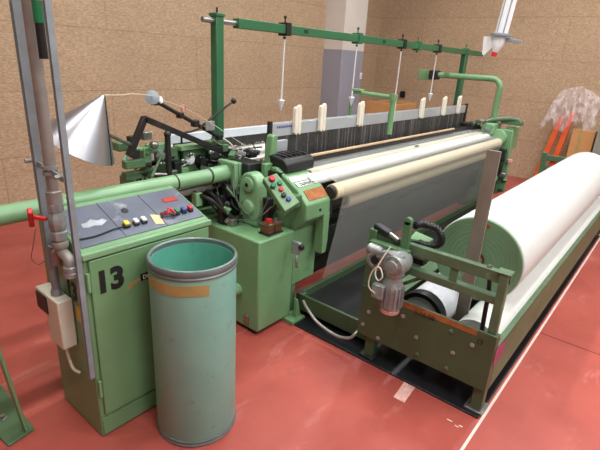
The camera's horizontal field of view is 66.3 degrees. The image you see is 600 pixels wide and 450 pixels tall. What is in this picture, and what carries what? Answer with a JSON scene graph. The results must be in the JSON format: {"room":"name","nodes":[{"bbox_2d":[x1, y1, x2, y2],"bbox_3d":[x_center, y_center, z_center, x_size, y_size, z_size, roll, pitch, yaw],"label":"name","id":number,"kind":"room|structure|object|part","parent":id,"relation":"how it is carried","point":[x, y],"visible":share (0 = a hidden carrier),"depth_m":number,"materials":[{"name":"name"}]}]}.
{"room":"textile factory","nodes":[
{"label":"textile factory","id":0,"kind":"room"},
{"bbox_2d":[0,0,382,204],"bbox_3d":[-2.779,-2.334,4.232,0.150,4.700,13.700,19,25,36],"label":"wall","id":1,"kind":"structure","parent":0,"point":[112,49],"depth_m":5.62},
{"bbox_2d":[0,175,599,449],"bbox_3d":[0.974,1.229,2.056,10.300,0.100,13.700,19,25,36],"label":"floor","id":2,"kind":"structure","parent":0,"point":[295,389],"depth_m":2.58,"materials":[{"name":"red plastic"}]},
{"bbox_2d":[0,348,34,446],"bbox_3d":[-1.479,0.526,2.131,0.494,0.901,0.185,19,25,36],"label":"machine foot","id":3,"kind":"object","parent":2,"relation":"on","point":[14,425],"visible":1,"depth_m":2.19,"materials":[{"name":"green metal"}]},
{"bbox_3d":[-1.503,0.943,2.282,0.494,0.012,0.185,19,25,36],"label":"plate","id":4,"kind":"part","parent":3,"relation":"part of","materials":[{"name":"green paint"}]},
{"bbox_2d":[38,185,210,435],"bbox_3d":[-0.847,0.390,2.365,0.417,1.066,0.668,19,25,36],"label":"base cabinet","id":5,"kind":"object","parent":2,"relation":"on","point":[117,234],"visible":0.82,"depth_m":2.13,"materials":[{"name":"green metal"}]},
{"bbox_2d":[35,244,80,373],"bbox_3d":[-1.116,0.371,2.093,0.234,0.649,0.071,19,25,36],"label":"meter box","id":6,"kind":"object","parent":5,"relation":"attached to","point":[51,299],"visible":0.9,"depth_m":2.05,"materials":[{"name":"beige plastic"}]},
{"bbox_3d":[-0.788,-0.050,2.176,0.252,0.096,0.632,19,25,36],"label":"panel","id":7,"kind":"part","parent":5,"relation":"part of","materials":[{"name":"grey metal"}]},
{"bbox_3d":[-0.694,0.451,2.257,0.013,0.793,0.626,19,25,36],"label":"door","id":8,"kind":"part","parent":5,"relation":"part of","materials":[{"name":"green paint"}]},
{"bbox_2d":[146,237,237,447],"bbox_3d":[-0.500,0.553,2.191,0.397,0.917,0.397,19,25,36],"label":"can","id":9,"kind":"object","parent":2,"relation":"on","point":[192,280],"visible":1,"depth_m":2.05,"materials":[{"name":"metal"}]},
{"bbox_2d":[0,7,523,333],"bbox_3d":[-0.203,-0.647,3.873,1.879,2.058,8.889,20,25,38],"label":"weaving loom","id":10,"kind":"object","parent":2,"relation":"on","point":[329,181],"visible":0.95,"depth_m":3.33,"materials":[{"name":"green paint"}]},
{"bbox_2d":[38,95,131,165],"bbox_3d":[-1.165,-0.516,2.453,0.355,0.366,0.490,6,20,8],"label":"cone","id":11,"kind":"object","parent":10,"relation":"attached to","point":[89,137],"visible":0.86,"depth_m":2.33,"materials":[{"name":"metal"}]},
{"bbox_3d":[-0.994,-0.470,2.560,0.020,0.129,0.266,8,20,11],"label":"support rod","id":12,"kind":"part","parent":11,"relation":"part of","materials":[{"name":"metal"}]},
{"bbox_3d":[-0.988,-0.431,2.761,0.036,0.080,0.193,16,23,30],"label":"link rod","id":13,"kind":"part","parent":10,"relation":"part of","materials":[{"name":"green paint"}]},
{"bbox_3d":[-0.873,-0.362,2.802,0.044,0.129,0.107,19,25,36],"label":"link rod","id":14,"kind":"part","parent":10,"relation":"part of","materials":[{"name":"green paint"}]},
{"bbox_3d":[-0.834,-0.293,2.875,0.040,0.096,0.180,19,25,36],"label":"link rod","id":15,"kind":"part","parent":10,"relation":"part of","materials":[{"name":"metal"}]},
{"bbox_3d":[-0.868,-0.360,3.031,0.030,0.220,0.170,19,25,36],"label":"gear plate","id":16,"kind":"part","parent":10,"relation":"part of","materials":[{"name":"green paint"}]},
{"bbox_3d":[-0.812,-0.408,2.837,0.044,0.347,0.044,19,25,36],"label":"post","id":17,"kind":"part","parent":10,"relation":"part of","materials":[{"name":"black metal"}]},
{"bbox_3d":[-0.995,0.019,3.567,0.480,0.830,0.540,19,25,36],"label":"frame","id":18,"kind":"part","parent":10,"relation":"part of","materials":[{"name":"green paint"}]},
{"bbox_3d":[-0.710,-0.672,2.939,0.026,0.307,0.552,19,25,36],"label":"feeler rod","id":19,"kind":"part","parent":10,"relation":"part of","materials":[{"name":"black metal"}]},
{"bbox_3d":[-0.691,-0.393,3.179,0.030,0.280,0.290,19,25,36],"label":"gear plate","id":20,"kind":"part","parent":10,"relation":"part of","materials":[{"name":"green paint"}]},
{"bbox_3d":[-0.667,-0.433,3.118,0.052,0.078,0.080,19,25,36],"label":"dial knob","id":21,"kind":"part","parent":10,"relation":"part of","materials":[{"name":"black plastic"}]},
{"bbox_3d":[-0.568,-0.399,3.157,0.270,0.091,0.071,-11,24,-35],"label":"link rod","id":22,"kind":"part","parent":10,"relation":"part of","materials":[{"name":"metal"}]},
{"bbox_3d":[-0.594,-0.655,3.037,0.010,0.060,0.075,19,25,36],"label":"rod plate","id":23,"kind":"part","parent":10,"relation":"part of","materials":[{"name":"metal"}]},
{"bbox_3d":[-0.591,-0.426,3.180,0.157,0.091,0.057,-12,25,-36],"label":"link rod","id":24,"kind":"part","parent":10,"relation":"part of","materials":[{"name":"black metal"}]},
{"bbox_2d":[163,100,264,152],"bbox_3d":[-0.526,-0.630,3.015,0.760,0.378,0.095,-9,23,-31],"label":"yarn","id":25,"kind":"object","parent":10,"relation":"attached to","point":[163,100],"visible":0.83,"depth_m":3.01},
{"bbox_3d":[-0.558,-0.745,3.087,0.016,0.171,0.294,19,25,36],"label":"rod handle","id":26,"kind":"part","parent":10,"relation":"part of","materials":[{"name":"black metal"}]},
{"bbox_3d":[-0.585,-0.885,3.262,0.064,1.120,0.065,19,25,36],"label":"frame post","id":27,"kind":"part","parent":10,"relation":"part of","materials":[{"name":"green metal"}]},
{"bbox_3d":[0.355,-1.094,4.864,0.040,0.065,4.120,19,25,36],"label":"dropper rail","id":28,"kind":"part","parent":10,"relation":"part of","materials":[{"name":"metal"}]},
{"bbox_3d":[-0.461,-0.217,3.057,0.079,0.069,0.017,12,22,23],"label":"link rod","id":29,"kind":"part","parent":10,"relation":"part of","materials":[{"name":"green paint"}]},
{"bbox_3d":[-0.435,-0.558,3.178,0.189,0.092,0.318,19,25,36],"label":"link rod","id":30,"kind":"part","parent":10,"relation":"part of","materials":[{"name":"metal"}]},
{"bbox_3d":[-0.548,0.003,3.580,1.340,1.000,0.060,19,25,36],"label":"frame","id":31,"kind":"part","parent":10,"relation":"part of","materials":[{"name":"green paint"}]},
{"bbox_3d":[-0.214,-0.378,3.135,0.040,0.095,0.110,19,25,36],"label":"link plate","id":32,"kind":"part","parent":10,"relation":"part of","materials":[{"name":"green paint"}]},
{"bbox_2d":[258,217,282,236],"bbox_3d":[-0.186,0.003,2.977,0.095,0.100,0.140,19,25,36],"label":"cups","id":33,"kind":"object","parent":10,"relation":"on","point":[271,226],"visible":1,"depth_m":2.94,"materials":[{"name":"black metal"}]},
{"bbox_2d":[260,221,274,234],"bbox_3d":[-0.209,0.015,2.953,0.075,0.070,0.062,19,25,36],"label":"jar","id":34,"kind":"object","parent":33,"relation":"on","point":[266,227],"depth_m":2.93,"materials":[{"name":"brown glass"}]},
{"bbox_2d":[258,230,282,236],"bbox_3d":[-0.189,0.045,2.992,0.095,0.010,0.140,19,25,36],"label":"tray","id":35,"kind":"object","parent":33,"relation":"on","point":[263,232],"depth_m":2.95,"materials":[{"name":"black metal"}]},
{"bbox_2d":[272,218,281,231],"bbox_3d":[-0.165,0.000,3.003,0.075,0.070,0.062,19,25,36],"label":"jar","id":36,"kind":"object","parent":33,"relation":"on","point":[277,227],"depth_m":2.98,"materials":[{"name":"brown glass"}]},
{"bbox_2d":[278,99,284,110],"bbox_3d":[-0.156,-0.983,3.776,0.060,0.090,0.060,19,25,36],"label":"cup","id":37,"kind":"object","parent":10,"relation":"on","point":[280,101],"depth_m":3.75,"materials":[{"name":"white plastic"}]},
{"bbox_3d":[-0.138,-1.238,3.688,0.014,0.500,0.024,19,25,36],"label":"hanging rod","id":38,"kind":"part","parent":10,"relation":"part of","materials":[{"name":"white plastic"}]},
{"bbox_3d":[-0.069,-0.146,2.950,0.060,0.080,0.180,19,25,36],"label":"box arm","id":39,"kind":"part","parent":10,"relation":"part of","materials":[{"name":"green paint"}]},
{"bbox_3d":[-0.071,-0.448,3.213,0.210,0.109,0.300,19,25,36],"label":"motor","id":40,"kind":"part","parent":10,"relation":"part of","materials":[{"name":"black plastic"}]},
{"bbox_3d":[0.013,-0.321,3.121,0.040,0.025,0.235,19,25,36],"label":"steel plate","id":41,"kind":"part","parent":10,"relation":"part of","materials":[{"name":"silver metal"}]},
{"bbox_3d":[0.011,0.146,2.972,0.040,0.040,0.035,-10,24,-32],"label":"latch knob","id":42,"kind":"part","parent":10,"relation":"part of","materials":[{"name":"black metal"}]},
{"bbox_3d":[0.048,-0.285,3.105,0.036,0.023,0.220,19,25,36],"label":"name plate","id":43,"kind":"part","parent":10,"relation":"part of","materials":[{"name":"paper"}]},
{"bbox_3d":[0.106,-0.212,3.090,0.059,0.059,0.200,19,25,36],"label":"rusty plate","id":44,"kind":"part","parent":10,"relation":"part of","materials":[{"name":"orange metal"}]},
{"bbox_3d":[0.506,-1.173,4.585,0.036,0.240,0.036,19,25,36],"label":"bracket leg","id":45,"kind":"part","parent":10,"relation":"part of","materials":[{"name":"green paint"}]},
{"bbox_2d":[349,97,354,105],"bbox_3d":[0.505,-1.218,4.530,0.060,0.090,0.060,19,25,36],"label":"cup","id":46,"kind":"object","parent":10,"relation":"on","point":[351,99],"depth_m":4.52,"materials":[{"name":"white plastic"}]},
{"bbox_3d":[0.523,-1.472,4.442,0.014,0.500,0.024,19,25,36],"label":"hanging rod","id":47,"kind":"part","parent":10,"relation":"part of","materials":[{"name":"white plastic"}]},
{"bbox_3d":[0.905,-1.094,4.621,0.016,0.090,3.530,19,25,36],"label":"heald rail","id":48,"kind":"part","parent":10,"relation":"part of","materials":[{"name":"metal"}]},
{"bbox_3d":[0.954,-1.069,4.525,0.016,0.090,3.620,19,25,36],"label":"heald rail","id":49,"kind":"part","parent":10,"relation":"part of","materials":[{"name":"metal"}]},
{"bbox_3d":[0.668,-1.163,4.104,0.441,0.052,0.038,19,25,36],"label":"bracket arm","id":50,"kind":"part","parent":10,"relation":"part of","materials":[{"name":"green paint"}]},
{"bbox_3d":[1.140,-0.762,4.566,0.145,0.020,3.700,19,25,36],"label":"breast plate","id":51,"kind":"part","parent":10,"relation":"part of","materials":[{"name":"white plastic"}]},
{"bbox_3d":[1.053,-0.344,4.705,0.025,0.860,3.800,19,25,36],"label":"belly plate","id":52,"kind":"part","parent":10,"relation":"part of","materials":[{"name":"metal"}]},
{"bbox_3d":[1.087,-1.673,5.087,0.014,0.500,0.024,19,25,36],"label":"hanging rod","id":53,"kind":"part","parent":10,"relation":"part of","materials":[{"name":"white plastic"}]},
{"bbox_3d":[1.742,-2.053,6.286,0.250,0.130,0.040,19,25,36],"label":"arm plate","id":54,"kind":"part","parent":10,"relation":"part of","materials":[{"name":"green paint"}]},
{"bbox_3d":[1.671,-1.880,5.753,0.014,0.500,0.024,19,25,36],"label":"hanging rod","id":55,"kind":"part","parent":10,"relation":"part of","materials":[{"name":"white plastic"}]},
{"bbox_3d":[2.247,-1.890,6.496,0.064,0.976,0.100,19,25,36],"label":"frame post","id":56,"kind":"part","parent":10,"relation":"part of","materials":[{"name":"green metal"}]},
{"bbox_3d":[2.128,-1.674,6.080,1.021,0.621,0.072,19,25,36],"label":"swing arm","id":57,"kind":"part","parent":10,"relation":"part of","materials":[{"name":"green paint"}]},
{"bbox_3d":[1.935,-0.880,6.415,1.340,1.000,0.080,19,25,36],"label":"frame","id":58,"kind":"part","parent":10,"relation":"part of","materials":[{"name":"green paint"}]},
{"bbox_3d":[2.495,-0.780,5.989,0.449,0.957,0.050,19,25,36],"label":"panel","id":59,"kind":"part","parent":10,"relation":"part of","materials":[{"name":"green paint"}]},
{"bbox_2d":[365,100,416,113],"bbox_3d":[1.460,-1.441,7.638,0.520,1.170,0.720,19,25,36],"label":"crate","id":60,"kind":"object","parent":2,"relation":"on","point":[379,106],"visible":0.27,"depth_m":7.29,"materials":[{"name":"cardboard"}]},
{"bbox_2d":[394,382,414,402],"bbox_3d":[0.593,0.951,2.615,0.070,0.001,0.165,16,23,31],"label":"tape patch","id":61,"kind":"object","parent":2,"relation":"on","point":[405,390],"visible":1,"depth_m":2.61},
{"bbox_2d":[294,235,598,418],"bbox_3d":[1.757,0.382,4.356,1.348,0.012,4.140,19,25,36],"label":"rubber mat","id":62,"kind":"object","parent":2,"relation":"on","point":[454,392],"visible":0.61,"depth_m":2.86,"materials":[{"name":"black rubber"}]},
{"bbox_2d":[295,198,477,339],"bbox_3d":[1.424,0.202,4.539,0.630,0.166,3.815,19,25,36],"label":"drip tray","id":63,"kind":"object","parent":62,"relation":"on","point":[334,299],"visible":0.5,"depth_m":3.43,"materials":[{"name":"green paint"}]},
{"bbox_3d":[0.009,0.483,3.300,0.070,0.006,0.055,19,25,36],"label":"corner plate","id":64,"kind":"part","parent":63,"relation":"part of","materials":[{"name":"metal"}]},
{"bbox_2d":[357,126,599,415],"bbox_3d":[1.913,-0.157,3.856,0.819,1.358,4.225,19,25,36],"label":"machine","id":65,"kind":"object","parent":62,"relation":"on","point":[411,315],"visible":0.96,"depth_m":2.54,"materials":[{"name":"green paint"}]},
{"bbox_2d":[302,300,357,339],"bbox_3d":[0.180,0.639,3.050,0.488,0.105,0.098,19,25,36],"label":"hose","id":66,"kind":"object","parent":65,"relation":"attached to","point":[317,322],"visible":0.87,"depth_m":3.02,"materials":[{"name":"rubber"}]},
{"bbox_3d":[0.457,0.597,2.830,0.060,0.456,0.060,19,25,36],"label":"leg","id":67,"kind":"part","parent":65,"relation":"part of","materials":[{"name":"green paint"}]},
{"bbox_2d":[371,256,377,263],"bbox_3d":[0.417,0.196,2.568,0.048,0.048,0.003,19,25,36],"label":"socket","id":68,"kind":"object","parent":65,"relation":"attached to","point":[374,259],"depth_m":2.57,"materials":[{"name":"black"}]},
{"bbox_2d":[374,223,392,236],"bbox_3d":[0.477,0.026,2.635,0.050,0.051,0.110,-13,25,-38],"label":"handle","id":69,"kind":"object","parent":65,"relation":"attached to","point":[380,230],"depth_m":2.63,"materials":[{"name":"black plastic"}]},
{"bbox_3d":[0.486,0.165,2.513,0.050,0.086,0.165,-13,25,-37],"label":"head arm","id":70,"kind":"part","parent":65,"relation":"part of","materials":[{"name":"metal"}]},
{"bbox_3d":[0.505,0.361,2.517,0.108,0.215,0.108,19,25,36],"label":"gear motor","id":71,"kind":"part","parent":65,"relation":"part of","materials":[{"name":"metal"}]},
{"bbox_3d":[0.585,0.051,2.514,0.045,0.198,0.030,19,25,36],"label":"eyelet post","id":72,"kind":"part","parent":65,"relation":"part of","materials":[{"name":"green metal"}]},
{"bbox_3d":[0.683,0.074,2.606,0.130,0.012,0.139,19,25,36],"label":"hopper plate","id":73,"kind":"part","parent":65,"relation":"part of","materials":[{"name":"green paint"}]},
{"bbox_3d":[0.674,0.615,2.587,0.798,0.334,0.015,19,25,36],"label":"plate","id":74,"kind":"part","parent":65,"relation":"part of","materials":[{"name":"green paint"}]},
{"bbox_3d":[0.705,0.057,2.539,0.182,0.145,0.065,7,20,9],"label":"cable chain","id":75,"kind":"part","parent":65,"relation":"part of","materials":[{"name":"black plastic"}]},
{"bbox_3d":[0.720,0.164,2.471,0.792,0.060,0.040,19,25,36],"label":"rail","id":76,"kind":"part","parent":65,"relation":"part of","materials":[{"name":"green metal"}]},
{"bbox_3d":[0.724,0.285,2.513,0.710,0.045,0.050,19,25,36],"label":"rail","id":77,"kind":"part","parent":65,"relation":"part of","materials":[{"name":"green metal"}]},
{"bbox_3d":[0.943,0.199,2.514,0.070,1.220,0.012,19,25,36],"label":"retaining post","id":78,"kind":"part","parent":65,"relation":"part of","materials":[{"name":"metal"}]},
{"bbox_3d":[0.977,0.772,2.429,0.060,0.456,0.060,19,25,36],"label":"leg","id":79,"kind":"part","parent":65,"relation":"part of","materials":[{"name":"green paint"}]},
{"bbox_3d":[1.001,0.229,2.239,0.070,0.007,0.070,19,25,36],"label":"rail plate","id":80,"kind":"part","parent":65,"relation":"part of","materials":[{"name":"green paint"}]},
{"bbox_2d":[436,152,599,300],"bbox_3d":[2.126,-0.178,3.956,0.527,0.527,3.384,19,25,36],"label":"roll","id":81,"kind":"object","parent":65,"relation":"on","point":[525,222],"visible":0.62,"depth_m":2.91,"materials":[{"name":"white fabric"}]},
{"bbox_3d":[3.241,-0.732,5.350,0.792,0.060,0.040,19,25,36],"label":"rail","id":82,"kind":"part","parent":65,"relation":"part of","materials":[{"name":"green metal"}]},
{"bbox_3d":[3.320,-0.646,5.228,0.070,1.220,0.012,19,25,36],"label":"retaining post","id":83,"kind":"part","parent":65,"relation":"part of","materials":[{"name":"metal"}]},
{"bbox_2d":[460,238,599,449],"bbox_3d":[2.638,0.440,4.353,0.014,0.001,7.560,19,25,36],"label":"floor line","id":84,"kind":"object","parent":2,"relation":"on","point":[574,277],"depth_m":2.92,"materials":[{"name":"white paint"}]},
{"bbox_2d":[533,112,575,176],"bbox_3d":[3.978,-1.197,7.327,0.426,1.212,0.384,19,25,36],"label":"truck","id":85,"kind":"object","parent":2,"relation":"on","point":[571,116],"visible":0.43,"depth_m":7.29,"materials":[{"name":"paint"}]},
{"bbox_2d":[541,333,599,354],"bbox_3d":[3.413,1.343,1.986,4.425,0.001,0.008,19,25,36],"label":"trim","id":86,"kind":"structure","parent":2,"relation":"on","point":[541,333],"depth_m":3.17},
{"bbox_2d":[566,128,597,157],"bbox_3d":[4.385,-1.020,7.252,0.310,0.963,0.285,19,25,36],"label":"cardboard box","id":87,"kind":"object","parent":2,"relation":"on","point":[582,140],"visible":0.41,"depth_m":7.05,"materials":[{"name":"orange cardboard"}]},
{"bbox_2d":[320,0,368,117],"bbox_3d":[0.796,-3.461,7.916,0.394,4.700,0.664,19,25,36],"label":"pillar","id":88,"kind":"structure","parent":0,"point":[344,16],"depth_m":7.91,"materials":[{"name":"grey paint"}]},
{"bbox_2d":[373,0,599,178],"bbox_3d":[5.511,-2.550,6.161,10.150,4.700,0.140,19,25,36],"label":"wall","id":89,"kind":"structure","parent":0,"point":[554,71],"depth_m":7.80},
{"bbox_2d":[400,91,405,97],"bbox_3d":[2.028,-2.585,9.079,0.100,0.120,0.040,19,25,36],"label":"wall socket","id":90,"kind":"object","parent":89,"relation":"attached to","point":[402,93],"visible":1,"depth_m":9.06,"materials":[{"name":"black plastic"}]},
{"bbox_3d":[1.236,-3.277,0.423,10.300,0.100,13.700,19,25,36],"label":"ceiling","id":91,"kind":"structure","parent":0,"visible":0},
{"bbox_2d":[9,0,51,269],"bbox_3d":[-0.977,-1.628,1.353,0.029,3.870,0.029,19,25,36],"label":"post","id":92,"kind":"object","parent":91,"relation":"attached to","point":[15,5],"visible":0.89,"depth_m":1.77,"materials":[{"name":"metal"}]},
{"bbox_2d":[31,228,44,264],"bbox_3d":[-1.143,0.090,1.980,0.087,0.183,0.017,11,21,20],"label":"wire loop","id":93,"kind":"object","parent":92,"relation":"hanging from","point":[35,228],"visible":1,"depth_m":1.99,"materials":[{"name":"metal"}]},
{"bbox_2d":[31,0,48,58],"bbox_3d":[-0.814,-1.989,1.097,0.034,3.000,0.034,19,25,36],"label":"hanging cable","id":94,"kind":"object","parent":91,"relation":"hanging from","point":[37,8],"visible":0.95,"depth_m":1.56,"materials":[{"name":"black plastic"}]},
{"bbox_2d":[21,0,75,278],"bbox_3d":[-0.925,-1.609,1.272,0.290,3.845,0.132,19,25,36],"label":"pipe","id":95,"kind":"object","parent":91,"relation":"attached to","point":[57,221],"visible":0.95,"depth_m":1.76,"materials":[{"name":"metal"}]},
{"bbox_3d":[-1.063,-0.032,1.842,0.086,0.094,0.071,19,25,36],"label":"valve handle","id":96,"kind":"part","parent":95,"relation":"part of","materials":[{"name":"red plastic"}]},
{"bbox_2d":[42,0,94,379],"bbox_3d":[-0.802,-1.355,1.296,0.021,4.325,0.021,19,25,36],"label":"post","id":97,"kind":"object","parent":91,"relation":"attached to","point":[47,5],"visible":1,"depth_m":1.71,"materials":[{"name":"metal"}]},
{"bbox_2d":[482,0,521,56],"bbox_3d":[2.086,-2.990,4.069,0.449,2.831,0.210,19,25,36],"label":"suction nozzle","id":98,"kind":"object","parent":91,"relation":"hanging from","point":[497,42],"visible":1,"depth_m":4.45,"materials":[{"name":"white plastic"}]},
{"bbox_3d":[2.063,-1.789,4.462,0.173,0.054,0.020,19,25,36],"label":"lever","id":99,"kind":"part","parent":98,"relation":"part of","materials":[{"name":"metal"}]}
]}

